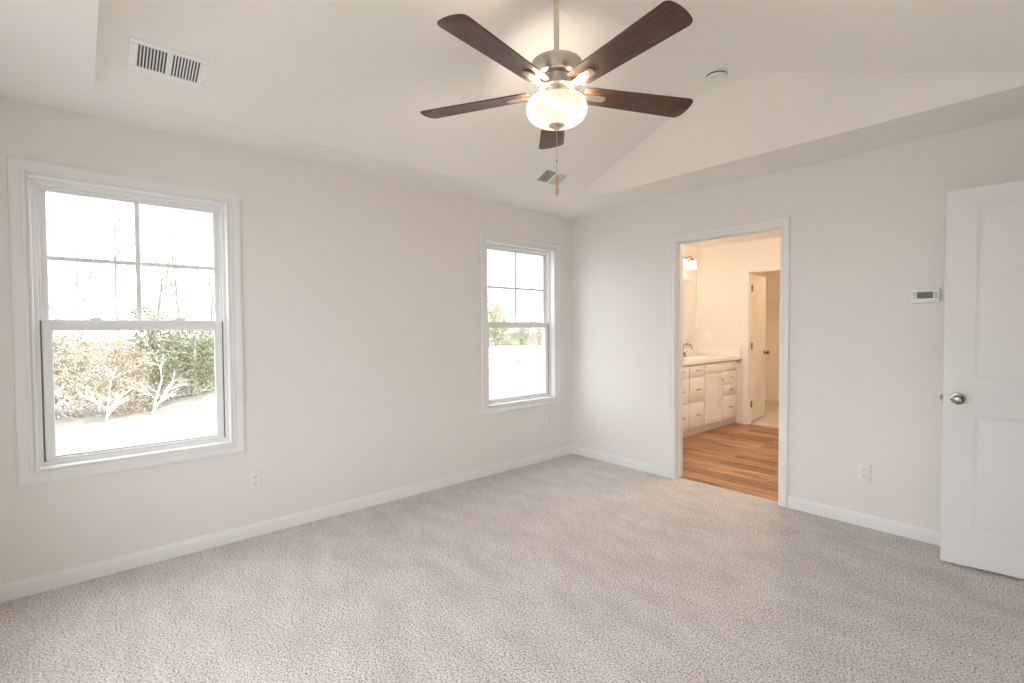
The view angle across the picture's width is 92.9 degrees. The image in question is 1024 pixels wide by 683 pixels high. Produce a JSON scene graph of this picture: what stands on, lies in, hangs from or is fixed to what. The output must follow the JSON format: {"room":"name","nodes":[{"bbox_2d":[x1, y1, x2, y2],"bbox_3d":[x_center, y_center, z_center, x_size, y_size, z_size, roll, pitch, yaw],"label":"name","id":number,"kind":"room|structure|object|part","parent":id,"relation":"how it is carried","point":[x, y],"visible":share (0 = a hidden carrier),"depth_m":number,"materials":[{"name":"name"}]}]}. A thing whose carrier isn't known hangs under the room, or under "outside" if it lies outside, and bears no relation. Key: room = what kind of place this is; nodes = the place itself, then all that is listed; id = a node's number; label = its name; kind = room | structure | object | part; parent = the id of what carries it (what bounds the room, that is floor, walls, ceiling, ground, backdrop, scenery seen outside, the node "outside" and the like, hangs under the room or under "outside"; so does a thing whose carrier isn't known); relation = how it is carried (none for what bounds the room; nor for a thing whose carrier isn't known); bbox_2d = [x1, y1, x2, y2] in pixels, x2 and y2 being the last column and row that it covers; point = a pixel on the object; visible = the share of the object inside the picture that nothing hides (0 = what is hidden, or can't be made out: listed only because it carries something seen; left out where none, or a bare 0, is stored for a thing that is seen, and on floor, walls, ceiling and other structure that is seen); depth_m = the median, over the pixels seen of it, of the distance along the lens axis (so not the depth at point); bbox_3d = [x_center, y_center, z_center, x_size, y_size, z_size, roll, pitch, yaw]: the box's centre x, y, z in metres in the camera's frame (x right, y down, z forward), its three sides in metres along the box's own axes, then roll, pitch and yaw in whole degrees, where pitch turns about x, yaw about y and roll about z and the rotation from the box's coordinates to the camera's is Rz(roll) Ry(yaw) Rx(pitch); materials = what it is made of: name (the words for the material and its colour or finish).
{"room":"empty bedroom","nodes":[
{"label":"empty bedroom","id":0,"kind":"room"},
{"bbox_2d":[0,97,571,584],"bbox_3d":[-1.015,0.215,3.728,4.230,3.240,0.160,-2,2,-41],"label":"wall","id":1,"kind":"structure","parent":0,"point":[361,293],"depth_m":3.30,"materials":[{"name":"paint"}]},
{"bbox_2d":[6,156,244,487],"bbox_3d":[-2.098,-0.101,2.747,1.001,1.607,0.168,-2,2,-41],"label":"window","id":2,"kind":"structure","parent":1,"relation":"in","point":[37,185],"depth_m":2.60,"materials":[{"name":"white paint"}]},
{"bbox_3d":[-2.131,-0.435,2.774,0.813,0.743,0.030,-2,2,-41],"label":"sash","id":3,"kind":"part","parent":2,"relation":"part of","materials":[{"name":"white plastic"}]},
{"bbox_3d":[-2.104,0.244,2.766,0.805,0.730,0.032,-2,2,-41],"label":"sash","id":4,"kind":"part","parent":2,"relation":"part of","materials":[{"name":"white plastic"}]},
{"bbox_2d":[249,470,261,489],"bbox_3d":[-1.629,0.879,3.089,0.072,0.116,0.009,-2,2,-41],"label":"wall outlet","id":5,"kind":"object","parent":1,"relation":"attached to","point":[255,482],"visible":1,"depth_m":3.08,"materials":[{"name":"white plastic"}]},
{"bbox_2d":[0,446,571,602],"bbox_3d":[-0.952,1.175,3.689,4.230,0.082,0.013,-2,2,-41],"label":"baseboard","id":6,"kind":"structure","parent":1,"relation":"attached to","point":[46,582],"depth_m":3.01,"materials":[{"name":"white paint"}]},
{"bbox_2d":[480,232,560,414],"bbox_3d":[0.061,-0.166,4.648,1.001,1.607,0.168,-2,2,-41],"label":"window","id":7,"kind":"structure","parent":1,"relation":"in","point":[550,259],"depth_m":4.73,"materials":[{"name":"white paint"}]},
{"bbox_3d":[0.027,-0.500,4.675,0.813,0.743,0.030,-2,2,-41],"label":"sash","id":8,"kind":"part","parent":7,"relation":"part of","materials":[{"name":"white plastic"}]},
{"bbox_3d":[0.054,0.179,4.667,0.805,0.730,0.032,-2,2,-41],"label":"sash","id":9,"kind":"part","parent":7,"relation":"part of","materials":[{"name":"white plastic"}]},
{"bbox_3d":[0.035,-0.166,4.677,0.873,1.479,0.092,-2,2,-41],"label":"vinyl frame","id":10,"kind":"part","parent":7,"relation":"part of","materials":[{"name":"white plastic"}]},
{"bbox_2d":[542,416,546,428],"bbox_3d":[0.322,0.801,4.806,0.072,0.116,0.009,-2,2,-41],"label":"wall outlet","id":11,"kind":"object","parent":1,"relation":"attached to","point":[544,419],"visible":1,"depth_m":4.80,"materials":[{"name":"white plastic"}]},
{"bbox_2d":[54,333,542,455],"bbox_3d":[0.633,1.463,5.101,280.000,0.640,280.000,-2,2,-41],"label":"ground","id":12,"kind":"structure","parent":0,"point":[189,417],"depth_m":10.32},
{"bbox_2d":[46,193,64,225],"bbox_3d":[-14.560,-3.880,13.524,4.406,11.443,4.426,-1,2,-12],"label":"bare tree","id":13,"kind":"object","parent":12,"relation":"on","point":[49,197],"visible":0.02,"depth_m":14.56,"materials":[{"name":"grey plant"}]},
{"bbox_2d":[53,358,84,409],"bbox_3d":[-9.105,0.853,9.522,1.714,1.970,1.373,1,2,29],"label":"bare tree","id":14,"kind":"object","parent":12,"relation":"on","point":[53,358],"visible":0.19,"depth_m":9.73,"materials":[{"name":"white plant"}]},
{"bbox_2d":[46,194,128,384],"bbox_3d":[-15.453,-3.535,17.079,3.972,10.521,2.926,0,2,17],"label":"bare tree","id":15,"kind":"object","parent":12,"relation":"on","point":[63,199],"visible":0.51,"depth_m":17.15,"materials":[{"name":"grey plant"}]},
{"bbox_2d":[49,304,134,418],"bbox_3d":[-10.062,0.458,10.751,2.123,2.609,2.948,0,2,14],"label":"evergreen tree","id":16,"kind":"object","parent":12,"relation":"on","point":[58,371],"visible":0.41,"depth_m":10.84,"materials":[{"name":"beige plant"}]},
{"bbox_2d":[77,357,146,422],"bbox_3d":[-8.115,0.961,9.689,1.387,1.595,1.112,0,2,-2],"label":"bare tree","id":17,"kind":"object","parent":12,"relation":"on","point":[108,412],"visible":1,"depth_m":9.78,"materials":[{"name":"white plant"}]},
{"bbox_2d":[79,330,169,416],"bbox_3d":[-8.716,0.697,11.007,1.617,1.988,2.246,-2,2,-39],"label":"evergreen tree","id":18,"kind":"object","parent":12,"relation":"on","point":[116,383],"visible":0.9,"depth_m":10.82,"materials":[{"name":"beige plant"}]},
{"bbox_2d":[68,197,188,366],"bbox_3d":[-13.521,-3.987,16.508,4.386,11.443,4.365,-1,2,-7],"label":"bare tree","id":19,"kind":"object","parent":12,"relation":"on","point":[115,255],"visible":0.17,"depth_m":16.02,"materials":[{"name":"grey plant"}]},
{"bbox_2d":[82,299,214,405],"bbox_3d":[-9.124,0.270,12.514,2.815,2.732,2.439,-1,2,-17],"label":"evergreen tree","id":20,"kind":"object","parent":12,"relation":"on","point":[151,341],"visible":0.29,"depth_m":12.26,"materials":[{"name":"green plant"}]},
{"bbox_2d":[96,201,211,375],"bbox_3d":[-11.240,-3.997,16.533,4.308,11.443,4.288,-1,2,-13],"label":"bare tree","id":21,"kind":"object","parent":12,"relation":"on","point":[177,301],"visible":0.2,"depth_m":16.78,"materials":[{"name":"grey plant"}]},
{"bbox_2d":[117,341,193,414],"bbox_3d":[-7.404,0.781,10.305,1.242,1.782,1.551,0,2,14],"label":"bare tree","id":22,"kind":"object","parent":12,"relation":"on","point":[159,386],"visible":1,"depth_m":10.36,"materials":[{"name":"white plant"}]},
{"bbox_2d":[124,205,208,377],"bbox_3d":[-13.651,-3.588,19.284,3.207,10.521,4.353,0,2,16],"label":"bare tree","id":23,"kind":"object","parent":12,"relation":"on","point":[157,279],"visible":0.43,"depth_m":18.97,"materials":[{"name":"grey plant"}]},
{"bbox_2d":[137,315,214,396],"bbox_3d":[-7.793,0.379,12.198,2.774,2.111,1.826,-1,2,-8],"label":"evergreen tree","id":24,"kind":"object","parent":12,"relation":"on","point":[193,370],"visible":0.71,"depth_m":11.97,"materials":[{"name":"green plant"}]},
{"bbox_2d":[171,213,213,342],"bbox_3d":[-11.476,-3.596,19.094,3.489,10.521,2.570,-1,2,-20],"label":"bare tree","id":25,"kind":"object","parent":12,"relation":"on","point":[204,261],"visible":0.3,"depth_m":18.73,"materials":[{"name":"grey plant"}]},
{"bbox_2d":[187,312,214,390],"bbox_3d":[-8.034,0.138,13.781,2.207,2.472,2.547,-1,2,-31],"label":"evergreen tree","id":26,"kind":"object","parent":12,"relation":"on","point":[206,338],"visible":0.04,"depth_m":13.26,"materials":[{"name":"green plant"}]},
{"bbox_2d":[189,212,212,304],"bbox_3d":[-12.064,-3.652,20.602,3.170,10.521,4.303,1,2,36],"label":"bare tree","id":27,"kind":"object","parent":12,"relation":"on","point":[200,212],"visible":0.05,"depth_m":20.23,"materials":[{"name":"grey plant"}]},
{"bbox_2d":[488,288,511,344],"bbox_3d":[-3.810,-2.903,55.870,8.321,7.196,5.479,1,2,40],"label":"evergreen tree","id":28,"kind":"object","parent":12,"relation":"on","point":[493,301],"visible":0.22,"depth_m":54.74,"materials":[{"name":"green plant"}]},
{"bbox_2d":[488,294,517,344],"bbox_3d":[-1.440,-2.462,56.213,5.334,6.130,3.841,1,2,44],"label":"evergreen tree","id":29,"kind":"object","parent":12,"relation":"on","point":[497,306],"visible":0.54,"depth_m":55.40,"materials":[{"name":"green plant"}]},
{"bbox_2d":[505,316,534,344],"bbox_3d":[0.961,-1.202,55.131,2.638,3.464,4.006,1,2,40],"label":"evergreen tree","id":30,"kind":"object","parent":12,"relation":"on","point":[522,336],"visible":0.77,"depth_m":54.96,"materials":[{"name":"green plant"}]},
{"bbox_2d":[527,317,542,344],"bbox_3d":[3.150,-1.247,54.623,3.088,3.549,2.224,-1,2,-34],"label":"evergreen tree","id":31,"kind":"object","parent":12,"relation":"on","point":[538,330],"visible":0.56,"depth_m":54.45,"materials":[{"name":"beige plant"}]},
{"bbox_2d":[0,400,1023,682],"bbox_3d":[2.263,1.211,4.073,9.600,0.050,3.970,-2,2,-41],"label":"floor","id":32,"kind":"structure","parent":0,"point":[571,568],"depth_m":2.36,"materials":[{"name":"carpet"}]},
{"bbox_2d":[683,360,736,437],"bbox_3d":[2.257,0.692,6.268,1.704,0.876,0.649,-2,2,-41],"label":"vanity cabinet","id":33,"kind":"object","parent":32,"relation":"on","point":[709,389],"visible":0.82,"depth_m":6.06,"materials":[{"name":"paint"}]},
{"bbox_3d":[1.946,0.890,5.619,0.342,0.296,0.020,-2,2,-41],"label":"drawer","id":34,"kind":"part","parent":33,"relation":"part of","materials":[{"name":"paint"}]},
{"bbox_3d":[1.944,0.583,5.611,0.342,0.286,0.020,-2,2,-41],"label":"drawer","id":35,"kind":"part","parent":33,"relation":"part of","materials":[{"name":"paint"}]},
{"bbox_3d":[1.943,0.356,5.604,0.342,0.136,0.020,-2,2,-41],"label":"drawer","id":36,"kind":"part","parent":33,"relation":"part of","materials":[{"name":"paint"}]},
{"bbox_3d":[2.221,0.881,5.861,0.354,0.296,0.020,-2,2,-41],"label":"drawer","id":37,"kind":"part","parent":33,"relation":"part of","materials":[{"name":"paint"}]},
{"bbox_3d":[2.219,0.574,5.853,0.354,0.286,0.020,-2,2,-41],"label":"drawer","id":38,"kind":"part","parent":33,"relation":"part of","materials":[{"name":"paint"}]},
{"bbox_3d":[2.218,0.347,5.846,0.354,0.136,0.020,-2,2,-41],"label":"drawer","id":39,"kind":"part","parent":33,"relation":"part of","materials":[{"name":"paint"}]},
{"bbox_2d":[683,348,740,364],"bbox_3d":[2.247,0.238,6.256,1.714,0.234,0.639,-2,2,-41],"label":"countertop","id":40,"kind":"structure","parent":33,"relation":"on","point":[696,355],"depth_m":6.62,"materials":[{"name":"stone"}]},
{"bbox_2d":[683,343,692,356],"bbox_3d":[2.293,0.115,6.459,0.187,0.190,0.174,0,2,10],"label":"faucet","id":41,"kind":"object","parent":40,"relation":"on","point":[690,345],"visible":0.56,"depth_m":6.45,"materials":[{"name":"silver metal"}]},
{"bbox_3d":[2.534,0.710,6.133,0.444,0.620,0.020,-2,2,-41],"label":"cabinet door","id":42,"kind":"part","parent":33,"relation":"part of","materials":[{"name":"paint"}]},
{"bbox_3d":[2.694,0.322,6.266,0.876,0.113,0.020,-2,2,-41],"label":"false panel","id":43,"kind":"part","parent":33,"relation":"part of","materials":[{"name":"paint"}]},
{"bbox_3d":[2.871,0.860,6.433,0.414,0.300,0.020,-2,2,-41],"label":"drawer","id":44,"kind":"part","parent":33,"relation":"part of","materials":[{"name":"paint"}]},
{"bbox_3d":[2.869,0.627,6.427,0.414,0.134,0.020,-2,2,-41],"label":"drawer","id":45,"kind":"part","parent":33,"relation":"part of","materials":[{"name":"paint"}]},
{"bbox_3d":[2.868,0.467,6.422,0.414,0.154,0.020,-2,2,-41],"label":"drawer","id":46,"kind":"part","parent":33,"relation":"part of","materials":[{"name":"paint"}]},
{"bbox_2d":[0,0,1023,218],"bbox_3d":[0.274,-1.528,2.205,4.270,0.687,3.810,-2,2,-41],"label":"ceiling","id":47,"kind":"structure","parent":0,"point":[346,85],"depth_m":2.62,"materials":[{"name":"paint"}]},
{"bbox_2d":[127,36,209,88],"bbox_3d":[-1.583,-1.279,2.246,0.300,0.075,0.166,-2,2,-41],"label":"ceiling vent","id":48,"kind":"object","parent":47,"relation":"in","point":[143,56],"visible":1,"depth_m":2.24,"materials":[{"name":"white metal"}]},
{"bbox_2d":[533,167,571,186],"bbox_3d":[0.327,-1.330,3.952,0.290,0.075,0.166,-2,2,-41],"label":"ceiling vent","id":49,"kind":"object","parent":47,"relation":"in","point":[548,175],"visible":0.96,"depth_m":3.94,"materials":[{"name":"white metal"}]},
{"bbox_2d":[420,0,692,195],"bbox_3d":[0.207,-1.193,2.201,1.326,1.046,1.319,-2,2,-41],"label":"ceiling fan","id":50,"kind":"object","parent":47,"relation":"hanging from","point":[556,107],"visible":1,"depth_m":2.13,"materials":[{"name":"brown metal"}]},
{"bbox_3d":[-0.180,-1.151,2.384,0.567,0.032,0.147,0,2,21],"label":"fan blade","id":51,"kind":"part","parent":50,"relation":"part of","materials":[{"name":"brown wood"}]},
{"bbox_3d":[-0.051,-1.139,1.918,0.147,0.032,0.567,1,2,39],"label":"fan blade","id":52,"kind":"part","parent":50,"relation":"part of","materials":[{"name":"brown wood"}]},
{"bbox_3d":[0.223,-1.160,2.651,0.147,0.032,0.567,0,2,3],"label":"fan blade","id":53,"kind":"part","parent":50,"relation":"part of","materials":[{"name":"brown wood"}]},
{"bbox_3d":[0.206,-1.051,2.243,0.280,0.111,0.280,-2,2,-41],"label":"lamp shade","id":54,"kind":"part","parent":50,"relation":"part of","materials":[{"name":"white glass"}]},
{"bbox_3d":[0.433,-1.141,1.897,0.147,0.032,0.567,-1,2,-33],"label":"fan blade","id":55,"kind":"part","parent":50,"relation":"part of","materials":[{"name":"brown wood"}]},
{"bbox_3d":[0.602,-1.154,2.350,0.567,0.032,0.147,-1,2,-15],"label":"fan blade","id":56,"kind":"part","parent":50,"relation":"part of","materials":[{"name":"brown wood"}]},
{"bbox_2d":[705,67,728,83],"bbox_3d":[1.333,-1.724,3.175,0.144,0.052,0.144,-2,2,-41],"label":"smoke detector","id":57,"kind":"object","parent":47,"relation":"attached to","point":[716,75],"visible":1,"depth_m":3.14,"materials":[{"name":"white plastic"}]},
{"bbox_2d":[489,353,542,362],"bbox_3d":[-16.199,0.376,58.232,17.000,0.001,78.000,-2,2,-41],"label":"road","id":58,"kind":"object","parent":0,"point":[491,355],"depth_m":30.99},
{"bbox_2d":[683,245,696,348],"bbox_3d":[1.631,0.132,6.177,2.980,3.240,0.060,-2,2,-41],"label":"wall","id":59,"kind":"structure","parent":0,"point":[687,250],"depth_m":6.92,"materials":[{"name":"paint"}]},
{"bbox_2d":[683,279,695,347],"bbox_3d":[2.026,-0.377,6.468,1.660,0.964,0.008,-2,2,-41],"label":"wall mirror","id":60,"kind":"object","parent":59,"relation":"attached to","point":[689,286],"visible":0.32,"depth_m":6.90,"materials":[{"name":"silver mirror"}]},
{"bbox_2d":[683,256,696,269],"bbox_3d":[2.222,-1.068,6.478,0.590,0.185,0.230,-2,2,-41],"label":"vanity light","id":61,"kind":"object","parent":59,"relation":"attached to","point":[692,264],"visible":0.43,"depth_m":6.55,"materials":[{"name":"white glass"}]},
{"bbox_3d":[2.262,-1.031,6.434,0.110,0.114,0.110,-2,2,-41],"label":"lamp shade","id":62,"kind":"part","parent":61,"relation":"part of","materials":[{"name":"white glass"}]},
{"bbox_3d":[2.442,-1.037,6.593,0.110,0.114,0.110,-2,2,-41],"label":"lamp shade","id":63,"kind":"part","parent":61,"relation":"part of","materials":[{"name":"white glass"}]},
{"bbox_2d":[684,348,696,355],"bbox_3d":[2.042,0.163,6.486,1.714,0.095,0.020,-2,2,-41],"label":"backsplash","id":64,"kind":"structure","parent":59,"relation":"attached to","point":[694,351],"depth_m":6.92,"materials":[{"name":"stone"}]},
{"bbox_2d":[683,231,780,247],"bbox_3d":[2.531,-1.330,5.105,2.740,0.070,2.690,-2,2,-41],"label":"ceiling","id":65,"kind":"structure","parent":0,"point":[774,234],"depth_m":6.36,"materials":[{"name":"paint"}]},
{"bbox_2d":[697,237,780,422],"bbox_3d":[3.611,-0.177,6.082,0.120,2.640,2.690,-2,2,-41],"label":"wall","id":66,"kind":"structure","parent":0,"point":[719,267],"depth_m":6.71,"materials":[{"name":"paint"}]},
{"bbox_2d":[736,417,740,423],"bbox_3d":[3.082,1.074,6.625,0.013,0.082,0.060,-2,2,-41],"label":"baseboard","id":67,"kind":"structure","parent":66,"relation":"attached to","point":[738,419],"depth_m":6.62,"materials":[{"name":"white paint"}]},
{"bbox_2d":[741,264,779,424],"bbox_3d":[3.655,0.057,6.556,0.838,2.112,0.969,-2,2,-41],"label":"door","id":68,"kind":"structure","parent":66,"relation":"in","point":[753,286],"depth_m":6.60,"materials":[{"name":"white paint"}]},
{"bbox_2d":[753,271,779,395],"bbox_3d":[4.364,-0.212,7.186,2.470,2.640,2.150,-2,2,-41],"label":"wall","id":69,"kind":"structure","parent":0,"point":[772,339],"depth_m":8.62,"materials":[{"name":"paint"}]},
{"bbox_2d":[765,395,778,400],"bbox_3d":[5.205,1.020,7.981,0.013,0.082,1.990,-2,2,-41],"label":"baseboard","id":70,"kind":"structure","parent":69,"relation":"attached to","point":[767,397],"depth_m":8.63,"materials":[{"name":"white paint"}]},
{"bbox_2d":[572,116,1023,530],"bbox_3d":[1.888,-0.102,3.713,0.120,2.640,4.090,-2,2,-41],"label":"wall","id":71,"kind":"structure","parent":0,"point":[868,229],"depth_m":3.29,"materials":[{"name":"paint"}]},
{"bbox_2d":[572,445,667,476],"bbox_3d":[0.994,1.136,4.669,0.013,0.082,1.115,-2,2,-41],"label":"baseboard","id":72,"kind":"structure","parent":71,"relation":"attached to","point":[630,463],"depth_m":4.61,"materials":[{"name":"white paint"}]},
{"bbox_2d":[668,216,790,507],"bbox_3d":[1.725,0.144,3.906,0.156,2.099,0.962,-2,2,-41],"label":"door frame","id":73,"kind":"structure","parent":71,"relation":"in","point":[783,224],"depth_m":4.04,"materials":[{"name":"white paint"}]},
{"bbox_2d":[787,496,939,545],"bbox_3d":[2.558,1.176,2.894,0.013,0.082,1.693,-2,2,-41],"label":"baseboard","id":74,"kind":"structure","parent":71,"relation":"attached to","point":[922,534],"depth_m":3.17,"materials":[{"name":"white paint"}]},
{"bbox_2d":[857,462,870,481],"bbox_3d":[2.300,0.855,3.180,0.009,0.116,0.072,-2,2,-41],"label":"wall outlet","id":75,"kind":"object","parent":71,"relation":"attached to","point":[864,470],"visible":1,"depth_m":3.18,"materials":[{"name":"white plastic"}]},
{"bbox_2d":[911,288,940,303],"bbox_3d":[2.482,-0.273,2.920,0.026,0.086,0.132,-2,2,-41],"label":"thermostat","id":76,"kind":"object","parent":71,"relation":"attached to","point":[933,295],"visible":1,"depth_m":2.91,"materials":[{"name":"white plastic"}]},
{"bbox_3d":[1.523,-0.018,0.747,4.350,2.640,0.120,-2,2,-41],"label":"wall","id":77,"kind":"structure","parent":0,"visible":0},
{"bbox_3d":[2.716,0.184,1.814,0.936,2.123,0.139,-2,2,-41],"label":"doorway","id":78,"kind":"structure","parent":77,"relation":"in","visible":0},
{"bbox_2d":[940,181,1023,578],"bbox_3d":[2.674,0.202,2.424,0.812,2.021,0.169,1,2,40],"label":"door","id":79,"kind":"structure","parent":78,"relation":"attached to","point":[982,525],"depth_m":2.56,"materials":[{"name":"white paint"}]},
{"bbox_3d":[2.386,0.309,2.603,0.064,0.064,0.068,1,2,40],"label":"knob","id":80,"kind":"part","parent":79,"relation":"part of","materials":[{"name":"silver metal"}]}
]}

